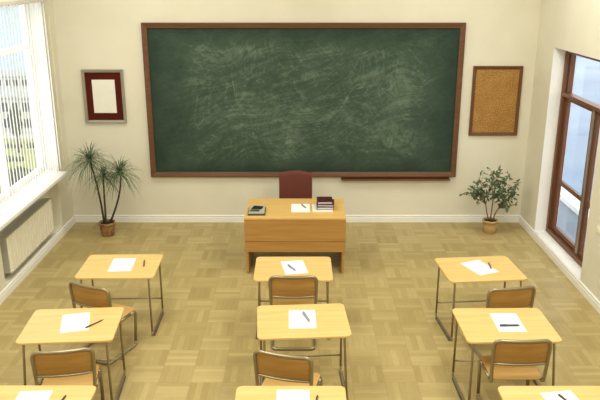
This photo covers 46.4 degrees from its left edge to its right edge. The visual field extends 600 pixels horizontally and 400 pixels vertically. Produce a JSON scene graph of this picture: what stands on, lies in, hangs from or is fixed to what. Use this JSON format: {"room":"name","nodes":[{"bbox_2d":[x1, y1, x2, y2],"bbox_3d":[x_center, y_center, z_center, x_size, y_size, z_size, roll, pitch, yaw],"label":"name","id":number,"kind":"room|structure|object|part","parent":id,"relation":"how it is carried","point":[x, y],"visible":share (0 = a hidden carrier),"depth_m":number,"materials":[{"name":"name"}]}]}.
{"room":"classroom","nodes":[
{"label":"classroom","id":0,"kind":"room"},
{"bbox_2d":[0,248,5,291],"bbox_3d":[-4.150,0.833,9.171,0.360,1.045,0.270,0,18,0],"label":"wall","id":1,"kind":"structure","parent":0,"point":[2,277],"depth_m":9.28,"materials":[{"name":"beige paint"}]},
{"bbox_2d":[0,190,49,274],"bbox_3d":[-4.225,0.364,10.396,0.210,0.895,2.350,0,18,0],"label":"wall","id":2,"kind":"structure","parent":0,"point":[47,194],"depth_m":10.60,"materials":[{"name":"beige paint"}]},
{"bbox_2d":[0,198,54,272],"bbox_3d":[-4.027,0.512,10.302,0.183,0.590,1.740,0,18,0],"label":"radiator","id":3,"kind":"object","parent":2,"relation":"attached to","point":[19,240],"visible":0.98,"depth_m":10.07,"materials":[{"name":"metal"}]},
{"bbox_2d":[0,169,66,230],"bbox_3d":[-4.018,-0.055,10.154,0.445,0.050,2.803,0,18,0],"label":"windowsill","id":4,"kind":"object","parent":2,"relation":"on","point":[7,217],"visible":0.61,"depth_m":10.10,"materials":[{"name":"white paint"}]},
{"bbox_2d":[4,226,62,285],"bbox_3d":[-4.150,0.862,10.555,0.360,0.150,2.350,0,18,0],"label":"wall","id":5,"kind":"structure","parent":0,"point":[9,277],"depth_m":10.31,"materials":[{"name":"beige paint"}]},
{"bbox_2d":[49,181,64,225],"bbox_3d":[-4.150,0.059,11.600,0.360,1.045,0.130,0,18,0],"label":"wall","id":6,"kind":"structure","parent":0,"point":[55,191],"depth_m":11.56,"materials":[{"name":"beige paint"}]},
{"bbox_2d":[41,0,73,223],"bbox_3d":[-4.150,-1.335,11.487,0.360,3.770,0.500,0,18,0],"label":"wall","id":7,"kind":"structure","parent":0,"point":[68,208],"depth_m":11.46,"materials":[{"name":"beige paint"}]},
{"bbox_2d":[52,0,541,214],"bbox_3d":[-0.068,-2.185,11.636,8.525,5.300,0.300,0,18,0],"label":"wall","id":8,"kind":"structure","parent":0,"point":[90,34],"depth_m":11.61,"materials":[{"name":"beige paint"}]},
{"bbox_2d":[81,69,126,122],"bbox_3d":[-3.262,-1.716,11.604,0.684,0.884,0.045,0,18,0],"label":"framed certificate","id":9,"kind":"object","parent":8,"relation":"attached to","point":[103,89],"visible":1,"depth_m":11.60,"materials":[{"name":"red wood"}]},
{"bbox_2d":[75,215,519,221],"bbox_3d":[-0.068,0.327,12.267,7.805,0.130,0.022,0,18,0],"label":"baseboard","id":10,"kind":"structure","parent":8,"relation":"attached to","point":[79,218],"depth_m":12.25,"materials":[{"name":"white paint"}]},
{"bbox_2d":[141,23,465,176],"bbox_3d":[0.040,-1.624,11.620,5.210,2.564,0.070,0,18,0],"label":"blackboard","id":11,"kind":"object","parent":8,"relation":"attached to","point":[223,99],"visible":0.89,"depth_m":11.61,"materials":[{"name":"green stone"}]},
{"bbox_2d":[341,177,449,180],"bbox_3d":[1.620,-0.362,12.006,1.860,0.050,0.100,0,18,0],"label":"chalk tray","id":12,"kind":"object","parent":8,"relation":"attached to","point":[342,178],"visible":1,"depth_m":11.96,"materials":[{"name":"brown wood"}]},
{"bbox_2d":[468,66,523,135],"bbox_3d":[3.230,-1.641,11.628,0.810,1.156,0.045,0,18,0],"label":"cork board","id":13,"kind":"object","parent":8,"relation":"attached to","point":[496,90],"visible":1,"depth_m":11.63,"materials":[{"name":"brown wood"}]},
{"bbox_2d":[0,222,599,399],"bbox_3d":[-0.068,2.484,6.039,8.525,0.200,13.800,0,18,0],"label":"floor","id":14,"kind":"structure","parent":0,"point":[204,344],"depth_m":9.03,"materials":[{"name":"beige wood"}]},
{"bbox_2d":[0,385,95,399],"bbox_3d":[-2.215,2.071,5.769,0.930,0.750,0.784,0,18,0],"label":"desk","id":15,"kind":"object","parent":14,"relation":"on","point":[7,392],"visible":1,"depth_m":5.95,"materials":[{"name":"wood"}]},
{"bbox_2d":[15,390,52,399],"bbox_3d":[-2.235,1.682,5.752,0.275,0.002,0.400,-1,18,-3],"label":"paper sheet","id":16,"kind":"object","parent":15,"relation":"on","point":[23,395],"visible":1,"depth_m":5.88,"materials":[{"name":"white paper"}]},
{"bbox_2d":[30,347,104,399],"bbox_3d":[-2.189,1.716,6.625,0.567,0.909,0.562,-3,18,-9],"label":"chair","id":17,"kind":"object","parent":14,"relation":"on","point":[78,366],"visible":0.79,"depth_m":6.37,"materials":[{"name":"wood"}]},
{"bbox_3d":[-2.158,1.476,6.357,0.508,0.243,0.061,-3,18,-9],"label":"backrest","id":18,"kind":"part","parent":17,"relation":"part of","materials":[{"name":"brown wood"}]},
{"bbox_3d":[-2.200,1.701,6.688,0.495,0.014,0.430,-3,18,-9],"label":"seat","id":19,"kind":"part","parent":17,"relation":"part of","materials":[{"name":"brown wood"}]},
{"bbox_3d":[-1.980,1.832,6.934,0.039,0.384,0.111,-3,18,-9],"label":"leg","id":20,"kind":"part","parent":17,"relation":"part of","materials":[{"name":"metal"}]},
{"bbox_2d":[16,307,125,399],"bbox_3d":[-2.314,1.623,7.177,0.930,0.750,0.784,-1,18,-4],"label":"desk","id":21,"kind":"object","parent":14,"relation":"on","point":[43,327],"visible":0.9,"depth_m":7.02,"materials":[{"name":"wood"}]},
{"bbox_3d":[-2.697,1.703,6.868,0.040,0.665,0.195,0,18,0],"label":"leg","id":22,"kind":"part","parent":21,"relation":"part of","materials":[{"name":"metal"}]},
{"bbox_2d":[60,312,89,332],"bbox_3d":[-2.296,1.246,7.123,0.275,0.002,0.400,-4,18,-13],"label":"paper sheet","id":23,"kind":"object","parent":21,"relation":"on","point":[79,321],"visible":1,"depth_m":7.12,"materials":[{"name":"white paper"}]},
{"bbox_3d":[-1.891,1.685,6.922,0.040,0.665,0.195,-2,18,-8],"label":"leg","id":24,"kind":"part","parent":21,"relation":"part of","materials":[{"name":"metal"}]},
{"bbox_3d":[-1.900,1.531,7.404,0.025,0.663,0.102,-1,18,-4],"label":"leg","id":25,"kind":"part","parent":21,"relation":"part of","materials":[{"name":"metal"}]},
{"bbox_2d":[63,142,141,236],"bbox_3d":[-3.184,-0.196,11.452,1.310,1.622,0.925,-3,18,-9],"label":"potted palm","id":26,"kind":"object","parent":14,"relation":"on","point":[107,226],"visible":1,"depth_m":11.30,"materials":[{"name":"plant"}]},
{"bbox_3d":[-3.404,-0.560,11.294,0.889,0.832,0.954,0,18,0],"label":"crown","id":27,"kind":"part","parent":26,"relation":"part of","materials":[{"name":"green plant"}]},
{"bbox_3d":[-3.326,-0.129,11.440,0.174,1.104,0.052,0,18,0],"label":"stem","id":28,"kind":"part","parent":26,"relation":"part of","materials":[{"name":"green plant"}]},
{"bbox_3d":[-3.196,-0.280,11.360,0.710,0.595,0.734,0,18,0],"label":"crown","id":29,"kind":"part","parent":26,"relation":"part of","materials":[{"name":"green plant"}]},
{"bbox_3d":[-3.213,0.011,11.446,0.050,0.831,0.039,0,18,0],"label":"stem","id":30,"kind":"part","parent":26,"relation":"part of","materials":[{"name":"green plant"}]},
{"bbox_2d":[98,219,115,236],"bbox_3d":[-3.212,0.474,11.622,0.276,0.240,0.276,0,18,0],"label":"pot","id":31,"kind":"object","parent":26,"relation":"attached to","point":[107,227],"depth_m":11.54,"materials":[{"name":"wicker"}]},
{"bbox_3d":[-3.053,-0.030,11.470,0.271,0.909,0.040,0,18,0],"label":"stem","id":32,"kind":"part","parent":26,"relation":"part of","materials":[{"name":"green plant"}]},
{"bbox_3d":[-2.919,-0.353,11.368,0.808,0.776,0.814,0,18,0],"label":"crown","id":33,"kind":"part","parent":26,"relation":"part of","materials":[{"name":"green plant"}]},
{"bbox_2d":[69,281,136,364],"bbox_3d":[-2.244,1.297,7.940,0.567,0.909,0.562,8,19,23],"label":"chair","id":34,"kind":"object","parent":14,"relation":"on","point":[88,296],"visible":0.64,"depth_m":7.71,"materials":[{"name":"wood"}]},
{"bbox_3d":[-2.319,1.053,7.685,0.508,0.243,0.061,8,19,23],"label":"backrest","id":35,"kind":"part","parent":34,"relation":"part of","materials":[{"name":"brown wood"}]},
{"bbox_3d":[-2.308,1.145,7.742,0.567,0.501,0.165,8,19,23],"label":"frame","id":36,"kind":"part","parent":34,"relation":"part of","materials":[{"name":"metal"}]},
{"bbox_3d":[-2.217,1.283,7.998,0.495,0.014,0.430,8,19,23],"label":"seat","id":37,"kind":"part","parent":34,"relation":"part of","materials":[{"name":"brown wood"}]},
{"bbox_3d":[-2.000,1.343,7.893,0.035,0.033,0.240,8,19,23],"label":"seat rail","id":38,"kind":"part","parent":34,"relation":"part of","materials":[{"name":"metal"}]},
{"bbox_3d":[-1.927,1.461,8.098,0.039,0.384,0.111,8,19,23],"label":"leg","id":39,"kind":"part","parent":34,"relation":"part of","materials":[{"name":"metal"}]},
{"bbox_2d":[75,254,163,335],"bbox_3d":[-2.199,1.165,8.616,0.930,0.750,0.785,0,18,-1],"label":"desk","id":40,"kind":"object","parent":14,"relation":"on","point":[95,266],"visible":0.78,"depth_m":8.47,"materials":[{"name":"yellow wood"}]},
{"bbox_2d":[107,258,135,271],"bbox_3d":[-2.185,0.791,8.550,0.275,0.002,0.400,-1,18,-3],"label":"paper sheet","id":41,"kind":"object","parent":40,"relation":"on","point":[123,264],"visible":1,"depth_m":8.56,"materials":[{"name":"white paper"}]},
{"bbox_3d":[-1.790,1.234,8.339,0.040,0.665,0.195,-2,18,-5],"label":"leg","id":42,"kind":"part","parent":40,"relation":"part of","materials":[{"name":"metal"}]},
{"bbox_3d":[-1.772,1.079,8.822,0.025,0.663,0.102,0,18,-1],"label":"leg","id":43,"kind":"part","parent":40,"relation":"part of","materials":[{"name":"metal"}]},
{"bbox_2d":[253,350,322,385],"bbox_3d":[-0.114,1.737,6.559,0.567,0.909,0.562,5,18,14],"label":"chair","id":44,"kind":"object","parent":14,"relation":"on","point":[278,369],"visible":0.73,"depth_m":6.29,"materials":[{"name":"wood"}]},
{"bbox_3d":[-0.162,1.495,6.295,0.508,0.243,0.061,5,18,14],"label":"backrest","id":45,"kind":"part","parent":44,"relation":"part of","materials":[{"name":"brown wood"}]},
{"bbox_3d":[-0.097,1.722,6.621,0.495,0.014,0.430,5,18,14],"label":"seat","id":46,"kind":"part","parent":44,"relation":"part of","materials":[{"name":"brown wood"}]},
{"bbox_2d":[235,386,345,399],"bbox_3d":[-0.086,2.073,5.763,0.930,0.750,0.784,0,18,0],"label":"desk","id":47,"kind":"object","parent":14,"relation":"on","point":[242,392],"visible":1,"depth_m":5.92,"materials":[{"name":"wood"}]},
{"bbox_2d":[276,390,308,399],"bbox_3d":[-0.067,1.678,5.766,0.275,0.002,0.400,0,18,0],"label":"paper sheet","id":48,"kind":"object","parent":47,"relation":"on","point":[281,394],"visible":1,"depth_m":5.88,"materials":[{"name":"white paper"}]},
{"bbox_2d":[268,275,317,349],"bbox_3d":[-0.087,1.218,8.185,0.567,0.909,0.562,0,18,0],"label":"chair","id":49,"kind":"object","parent":14,"relation":"on","point":[283,290],"visible":0.77,"depth_m":7.93,"materials":[{"name":"wood"}]},
{"bbox_3d":[-0.087,0.979,7.915,0.508,0.243,0.061,0,18,0],"label":"backrest","id":50,"kind":"part","parent":49,"relation":"part of","materials":[{"name":"brown wood"}]},
{"bbox_3d":[-0.087,1.071,7.974,0.567,0.501,0.165,0,18,0],"label":"frame","id":51,"kind":"part","parent":49,"relation":"part of","materials":[{"name":"metal"}]},
{"bbox_3d":[-0.087,1.203,8.249,0.495,0.014,0.430,0,18,0],"label":"seat","id":52,"kind":"part","parent":49,"relation":"part of","materials":[{"name":"brown wood"}]},
{"bbox_2d":[253,257,332,338],"bbox_3d":[-0.092,1.187,8.547,0.930,0.750,0.784,0,18,0],"label":"desk","id":53,"kind":"object","parent":14,"relation":"on","point":[265,267],"visible":0.51,"depth_m":8.44,"materials":[{"name":"wood"}]},
{"bbox_3d":[-0.494,1.258,8.262,0.040,0.665,0.195,1,18,4],"label":"leg","id":54,"kind":"part","parent":53,"relation":"part of","materials":[{"name":"metal"}]},
{"bbox_2d":[281,260,307,273],"bbox_3d":[-0.081,0.814,8.479,0.275,0.002,0.400,-3,18,-10],"label":"paper sheet","id":55,"kind":"object","parent":53,"relation":"on","point":[299,265],"visible":1,"depth_m":8.47,"materials":[{"name":"white paper"}]},
{"bbox_3d":[0.317,1.257,8.266,0.047,0.665,0.193,0,18,0],"label":"leg","id":56,"kind":"part","parent":53,"relation":"part of","materials":[{"name":"metal"}]},
{"bbox_2d":[244,199,345,273],"bbox_3d":[-0.083,0.526,10.432,1.444,0.865,0.911,0,18,0],"label":"desk","id":57,"kind":"object","parent":14,"relation":"on","point":[281,229],"visible":0.93,"depth_m":9.97,"materials":[{"name":"brown wood"}]},
{"bbox_3d":[-0.769,0.539,10.439,0.032,0.835,0.864,0,18,0],"label":"panel","id":58,"kind":"part","parent":57,"relation":"part of","materials":[{"name":"brown wood"}]},
{"bbox_2d":[248,205,265,215],"bbox_3d":[-0.635,0.146,10.093,0.250,0.064,0.310,0,18,0],"label":"book","id":59,"kind":"object","parent":57,"relation":"on","point":[254,210],"visible":1,"depth_m":10.04,"materials":[{"name":"white paper"}]},
{"bbox_3d":[-0.632,0.112,10.129,0.151,0.022,0.126,4,18,12],"label":"black panel","id":60,"kind":"part","parent":59,"relation":"part of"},
{"bbox_3d":[-0.083,0.510,9.964,1.438,0.490,0.022,0,18,0],"label":"panel","id":61,"kind":"part","parent":57,"relation":"part of","materials":[{"name":"brown wood"}]},
{"bbox_2d":[291,204,309,211],"bbox_3d":[-0.006,0.118,10.283,0.270,0.002,0.390,0,18,0],"label":"paper sheet","id":62,"kind":"object","parent":57,"relation":"on","point":[295,207],"visible":1,"depth_m":10.26,"materials":[{"name":"white paper"}]},
{"bbox_2d":[312,204,332,211],"bbox_3d":[0.315,0.116,10.275,0.296,0.012,0.330,0,18,0],"label":"paper stack","id":63,"kind":"object","parent":57,"relation":"on","point":[314,206],"visible":0.57,"depth_m":10.14,"materials":[{"name":"white paper"}]},
{"bbox_2d":[316,202,333,209],"bbox_3d":[0.352,0.085,10.276,0.245,0.045,0.270,0,18,0],"label":"book","id":64,"kind":"object","parent":63,"relation":"on","point":[318,208],"visible":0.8,"depth_m":10.16,"materials":[{"name":"white paper"}]},
{"bbox_2d":[317,199,333,206],"bbox_3d":[0.362,0.045,10.273,0.245,0.034,0.270,1,18,3],"label":"book","id":65,"kind":"object","parent":64,"relation":"on","point":[318,205],"visible":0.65,"depth_m":10.15,"materials":[{"name":"white paper"}]},
{"bbox_2d":[317,197,332,203],"bbox_3d":[0.348,0.006,10.272,0.225,0.040,0.255,0,18,-1],"label":"book","id":66,"kind":"object","parent":65,"relation":"on","point":[320,200],"visible":1,"depth_m":10.20,"materials":[{"name":"red paper"}]},
{"bbox_3d":[0.603,0.539,10.439,0.032,0.835,0.864,0,18,0],"label":"panel","id":67,"kind":"part","parent":57,"relation":"part of","materials":[{"name":"brown wood"}]},
{"bbox_2d":[279,170,311,198],"bbox_3d":[-0.087,0.137,11.259,0.536,1.108,0.613,0,18,0],"label":"chair","id":68,"kind":"object","parent":14,"relation":"on","point":[293,184],"visible":0.41,"depth_m":11.38,"materials":[{"name":"leather"}]},
{"bbox_2d":[257,303,351,399],"bbox_3d":[0.018,1.596,7.261,0.930,0.750,0.785,-1,18,-3],"label":"desk","id":69,"kind":"object","parent":14,"relation":"on","point":[331,319],"visible":0.88,"depth_m":7.10,"materials":[{"name":"wood"}]},
{"bbox_3d":[-0.367,1.675,6.955,0.040,0.665,0.195,0,18,1],"label":"leg","id":70,"kind":"part","parent":69,"relation":"part of","materials":[{"name":"metal"}]},
{"bbox_2d":[289,310,315,327],"bbox_3d":[0.013,1.223,7.194,0.275,0.002,0.400,0,18,-1],"label":"paper sheet","id":71,"kind":"object","parent":69,"relation":"on","point":[297,319],"visible":1,"depth_m":7.18,"materials":[{"name":"white paper"}]},
{"bbox_2d":[302,311,309,321],"bbox_3d":[0.057,1.202,7.208,0.028,0.032,0.216,-6,19,-17],"label":"pen","id":72,"kind":"object","parent":71,"relation":"on","point":[303,312],"visible":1,"depth_m":7.20,"materials":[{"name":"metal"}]},
{"bbox_3d":[0.433,1.505,7.487,0.025,0.663,0.102,-1,18,-3],"label":"leg","id":73,"kind":"part","parent":69,"relation":"part of","materials":[{"name":"metal"}]},
{"bbox_3d":[0.440,1.659,7.004,0.040,0.665,0.195,-2,18,-7],"label":"leg","id":74,"kind":"part","parent":69,"relation":"part of","materials":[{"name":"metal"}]},
{"bbox_2d":[435,256,526,340],"bbox_3d":[2.158,1.189,8.539,0.930,0.750,0.785,-2,18,-5],"label":"desk","id":75,"kind":"object","parent":14,"relation":"on","point":[452,268],"visible":0.8,"depth_m":8.39,"materials":[{"name":"wood"}]},
{"bbox_3d":[1.710,1.117,8.703,0.025,0.663,0.102,-2,18,-5],"label":"leg","id":76,"kind":"part","parent":75,"relation":"part of","materials":[{"name":"metal"}]},
{"bbox_3d":[1.780,1.270,8.224,0.040,0.665,0.195,0,18,-1],"label":"leg","id":77,"kind":"part","parent":75,"relation":"part of","materials":[{"name":"metal"}]},
{"bbox_2d":[461,260,498,274],"bbox_3d":[2.159,0.816,8.471,0.275,0.002,0.400,-7,19,-22],"label":"paper sheet","id":78,"kind":"object","parent":75,"relation":"on","point":[477,266],"visible":1,"depth_m":8.47,"materials":[{"name":"white paper"}]},
{"bbox_2d":[459,165,520,233],"bbox_3d":[3.130,-0.014,11.624,1.022,1.170,0.559,0,18,0],"label":"potted shrub","id":79,"kind":"object","parent":14,"relation":"on","point":[490,223],"visible":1,"depth_m":11.56,"materials":[{"name":"leaf"},{"name":"twig bark"},{"name":"terracotta"}]},
{"bbox_2d":[482,217,498,233],"bbox_3d":[3.175,0.436,11.768,0.264,0.225,0.264,0,18,0],"label":"pot","id":80,"kind":"object","parent":79,"relation":"attached to","point":[489,223],"depth_m":11.69,"materials":[{"name":"ceramic"}]},
{"bbox_2d":[468,285,535,358],"bbox_3d":[2.258,1.311,7.894,0.567,0.909,0.562,-3,18,-10],"label":"chair","id":81,"kind":"object","parent":14,"relation":"on","point":[524,296],"visible":0.38,"depth_m":7.61,"materials":[{"name":"wood"}]},
{"bbox_3d":[2.290,1.071,7.627,0.508,0.243,0.061,-3,18,-10],"label":"backrest","id":82,"kind":"part","parent":81,"relation":"part of","materials":[{"name":"brown wood"}]},
{"bbox_3d":[2.285,1.163,7.686,0.567,0.501,0.165,-3,18,-10],"label":"frame","id":83,"kind":"part","parent":81,"relation":"part of","materials":[{"name":"metal"}]},
{"bbox_2d":[452,308,561,399],"bbox_3d":[2.066,1.623,7.178,0.930,0.750,0.785,0,18,-1],"label":"desk","id":84,"kind":"object","parent":14,"relation":"on","point":[477,326],"visible":0.79,"depth_m":7.06,"materials":[{"name":"wood"}]},
{"bbox_3d":[1.632,1.541,7.371,0.025,0.663,0.102,0,18,-1],"label":"leg","id":85,"kind":"part","parent":84,"relation":"part of","materials":[{"name":"metal"}]},
{"bbox_3d":[1.666,1.696,6.889,0.040,0.665,0.195,1,18,3],"label":"leg","id":86,"kind":"part","parent":84,"relation":"part of","materials":[{"name":"metal"}]},
{"bbox_2d":[490,313,526,331],"bbox_3d":[2.105,1.246,7.123,0.275,0.002,0.400,0,18,0],"label":"paper sheet","id":87,"kind":"object","parent":84,"relation":"on","point":[498,318],"visible":1,"depth_m":7.14,"materials":[{"name":"white paper"}]},
{"bbox_2d":[500,324,519,325],"bbox_3d":[2.103,1.258,7.042,0.207,0.025,0.021,0,18,-1],"label":"pen","id":88,"kind":"object","parent":87,"relation":"on","point":[500,324],"visible":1,"depth_m":7.03,"materials":[{"name":"plastic"}]},
{"bbox_3d":[2.474,1.692,6.901,0.040,0.665,0.195,-2,18,-5],"label":"leg","id":89,"kind":"part","parent":84,"relation":"part of","materials":[{"name":"metal"}]},
{"bbox_2d":[476,339,552,399],"bbox_3d":[2.058,1.658,6.806,0.567,0.909,0.562,0,18,0],"label":"chair","id":90,"kind":"object","parent":14,"relation":"on","point":[509,359],"visible":0.98,"depth_m":6.56,"materials":[{"name":"wood"}]},
{"bbox_3d":[1.807,1.787,7.076,0.039,0.384,0.111,0,18,0],"label":"leg","id":91,"kind":"part","parent":90,"relation":"part of","materials":[{"name":"metal"}]},
{"bbox_3d":[1.811,1.673,6.856,0.035,0.033,0.240,0,18,0],"label":"seat rail","id":92,"kind":"part","parent":90,"relation":"part of","materials":[{"name":"metal"}]},
{"bbox_3d":[2.058,1.643,6.870,0.495,0.014,0.430,0,18,0],"label":"seat","id":93,"kind":"part","parent":90,"relation":"part of","materials":[{"name":"brown wood"}]},
{"bbox_3d":[2.060,1.511,6.594,0.567,0.501,0.165,0,18,0],"label":"frame","id":94,"kind":"part","parent":90,"relation":"part of","materials":[{"name":"metal"}]},
{"bbox_3d":[2.060,1.419,6.535,0.508,0.243,0.061,0,18,0],"label":"backrest","id":95,"kind":"part","parent":90,"relation":"part of","materials":[{"name":"brown wood"}]},
{"bbox_2d":[498,386,599,399],"bbox_3d":[2.146,2.073,5.763,0.930,0.750,0.784,0,18,0],"label":"desk","id":96,"kind":"object","parent":14,"relation":"on","point":[505,392],"visible":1,"depth_m":5.94,"materials":[{"name":"wood"}]},
{"bbox_2d":[540,390,578,399],"bbox_3d":[2.185,1.685,5.742,0.275,0.002,0.400,-3,18,-9],"label":"paper sheet","id":97,"kind":"object","parent":96,"relation":"on","point":[568,395],"visible":1,"depth_m":5.88,"materials":[{"name":"white paper"}]},
{"bbox_2d":[520,0,599,300],"bbox_3d":[4.015,-0.136,5.204,0.360,5.300,13.200,0,18,0],"label":"wall","id":98,"kind":"structure","parent":0,"point":[569,25],"depth_m":10.43,"materials":[{"name":"beige paint"}]},
{"bbox_2d":[519,215,599,313],"bbox_3d":[3.824,2.330,5.978,0.022,0.130,13.178,0,18,0],"label":"baseboard","id":99,"kind":"structure","parent":98,"relation":"attached to","point":[562,266],"depth_m":10.21,"materials":[{"name":"white paint"}]},
{"bbox_2d":[534,47,598,279],"bbox_3d":[4.013,-0.603,10.114,0.364,2.976,1.984,0,18,0],"label":"trim","id":100,"kind":"structure","parent":98,"relation":"attached to","point":[559,54],"depth_m":10.97,"materials":[{"name":"white paint"}]},
{"bbox_2d":[546,51,599,267],"bbox_3d":[4.062,-0.605,10.113,0.165,2.954,1.968,0,18,0],"label":"window","id":101,"kind":"structure","parent":98,"relation":"in","point":[575,250],"depth_m":10.59,"materials":[{"name":"brown wood"}]},
{"bbox_2d":[557,200,586,251],"bbox_3d":[4.598,0.943,10.796,0.805,0.150,9.000,0,18,0],"label":"floor","id":102,"kind":"structure","parent":0,"point":[567,222],"depth_m":12.32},
{"bbox_2d":[560,187,588,223],"bbox_3d":[5.190,0.895,10.780,0.380,0.250,9.000,0,18,0],"label":"kerb","id":103,"kind":"object","parent":102,"relation":"on","point":[568,199],"depth_m":13.17,"materials":[{"name":"white concrete"}]},
{"bbox_3d":[-4.150,1.086,3.888,0.360,3.770,9.950,0,18,0],"label":"wall","id":104,"kind":"structure","parent":0,"visible":0},
{"bbox_2d":[0,215,75,304],"bbox_3d":[-3.959,2.330,5.978,0.022,0.130,13.178,0,18,0],"label":"baseboard","id":105,"kind":"structure","parent":104,"relation":"attached to","point":[29,267],"depth_m":10.40,"materials":[{"name":"white paint"}]},
{"label":"outside","id":106,"kind":"structure","parent":0,"visible":0},
{"bbox_2d":[0,138,36,193],"bbox_3d":[-72.200,6.863,92.445,135.600,1.000,132.000,0,18,0],"label":"lawn","id":107,"kind":"structure","parent":106,"point":[7,140],"depth_m":141.92,"materials":[{"name":"green plant"}]},
{"bbox_2d":[7,104,22,152],"bbox_3d":[-57.531,-14.466,141.183,3.000,10.102,3.032,0,18,0],"label":"tree","id":108,"kind":"object","parent":107,"relation":"on","point":[10,111],"visible":0.66,"depth_m":140.32,"materials":[{"name":"green plant"}]},
{"bbox_3d":[-57.531,-15.982,140.700,3.000,6.921,3.032,0,18,0],"label":"crown","id":109,"kind":"part","parent":108,"relation":"part of","materials":[{"name":"plant"}]},
{"bbox_2d":[6,155,23,160],"bbox_3d":[-54.638,-8.128,135.951,47.961,1.156,2.260,0,18,0],"label":"clipped hedge","id":110,"kind":"object","parent":107,"relation":"on","point":[9,156],"visible":0.06,"depth_m":135.62,"materials":[{"name":"green plant"}]},
{"bbox_2d":[0,166,32,186],"bbox_3d":[-46.450,-3.309,115.620,5.511,4.419,5.845,0,18,0],"label":"tree","id":111,"kind":"object","parent":107,"relation":"on","point":[11,171],"visible":0.37,"depth_m":114.07,"materials":[{"name":"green plant"}]},
{"bbox_2d":[5,143,33,147],"bbox_3d":[-54.980,-11.632,146.889,48.263,1.192,2.248,0,18,0],"label":"clipped hedge","id":112,"kind":"object","parent":107,"relation":"on","point":[11,145],"visible":0.1,"depth_m":146.27,"materials":[{"name":"green plant"}]},
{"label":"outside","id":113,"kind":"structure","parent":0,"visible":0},
{"bbox_2d":[562,56,599,200],"bbox_3d":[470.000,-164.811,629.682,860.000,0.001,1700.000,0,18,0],"label":"sky","id":114,"kind":"structure","parent":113,"point":[586,85],"depth_m":172.20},
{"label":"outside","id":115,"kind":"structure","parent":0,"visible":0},
{"bbox_2d":[3,132,32,137],"bbox_3d":[-82.200,-24.098,189.632,155.600,1.000,72.000,0,18,0],"label":"road","id":116,"kind":"structure","parent":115,"point":[6,133],"depth_m":158.06,"materials":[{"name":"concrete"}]},
{"bbox_2d":[0,70,26,87],"bbox_3d":[-91.000,-35.918,211.580,42.800,8.200,13.800,0,18,0],"label":"building","id":117,"kind":"structure","parent":116,"relation":"on","point":[5,71],"depth_m":205.39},
{"bbox_2d":[0,88,32,131],"bbox_3d":[-72.500,-22.366,166.570,31.800,9.700,13.800,0,18,0],"label":"building","id":118,"kind":"structure","parent":116,"relation":"on","point":[4,90],"depth_m":160.78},
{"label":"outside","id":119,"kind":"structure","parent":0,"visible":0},
{"bbox_2d":[0,6,24,69],"bbox_3d":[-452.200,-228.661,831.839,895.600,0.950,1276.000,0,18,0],"label":"sky","id":120,"kind":"structure","parent":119,"point":[1,13],"depth_m":414.70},
{"bbox_3d":[-4.150,-1.932,4.632,0.360,1.530,13.200,0,18,0],"label":"wall","id":121,"kind":"structure","parent":0,"visible":0},
{"bbox_2d":[0,3,44,202],"bbox_3d":[-4.230,-1.360,9.773,0.080,2.669,2.738,0,18,0],"label":"window","id":122,"kind":"structure","parent":121,"relation":"in","point":[9,50],"depth_m":10.70,"materials":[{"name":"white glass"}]},
{"bbox_2d":[0,0,64,215],"bbox_3d":[-3.923,-1.389,9.783,0.076,2.677,2.886,0,18,0],"label":"vertical blind","id":123,"kind":"object","parent":121,"relation":"attached to","point":[15,2],"visible":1,"depth_m":10.09,"materials":[{"name":"white fabric"}]},
{"bbox_3d":[-3.897,-1.844,11.128,0.024,2.593,0.047,0,18,0],"label":"cord","id":124,"kind":"part","parent":123,"relation":"part of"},
{"bbox_2d":[19,2,57,168],"bbox_3d":[-4.151,-1.364,9.772,0.358,2.677,2.754,0,18,0],"label":"trim","id":125,"kind":"structure","parent":121,"relation":"attached to","point":[36,2],"depth_m":11.07,"materials":[{"name":"white paint"}]}
]}

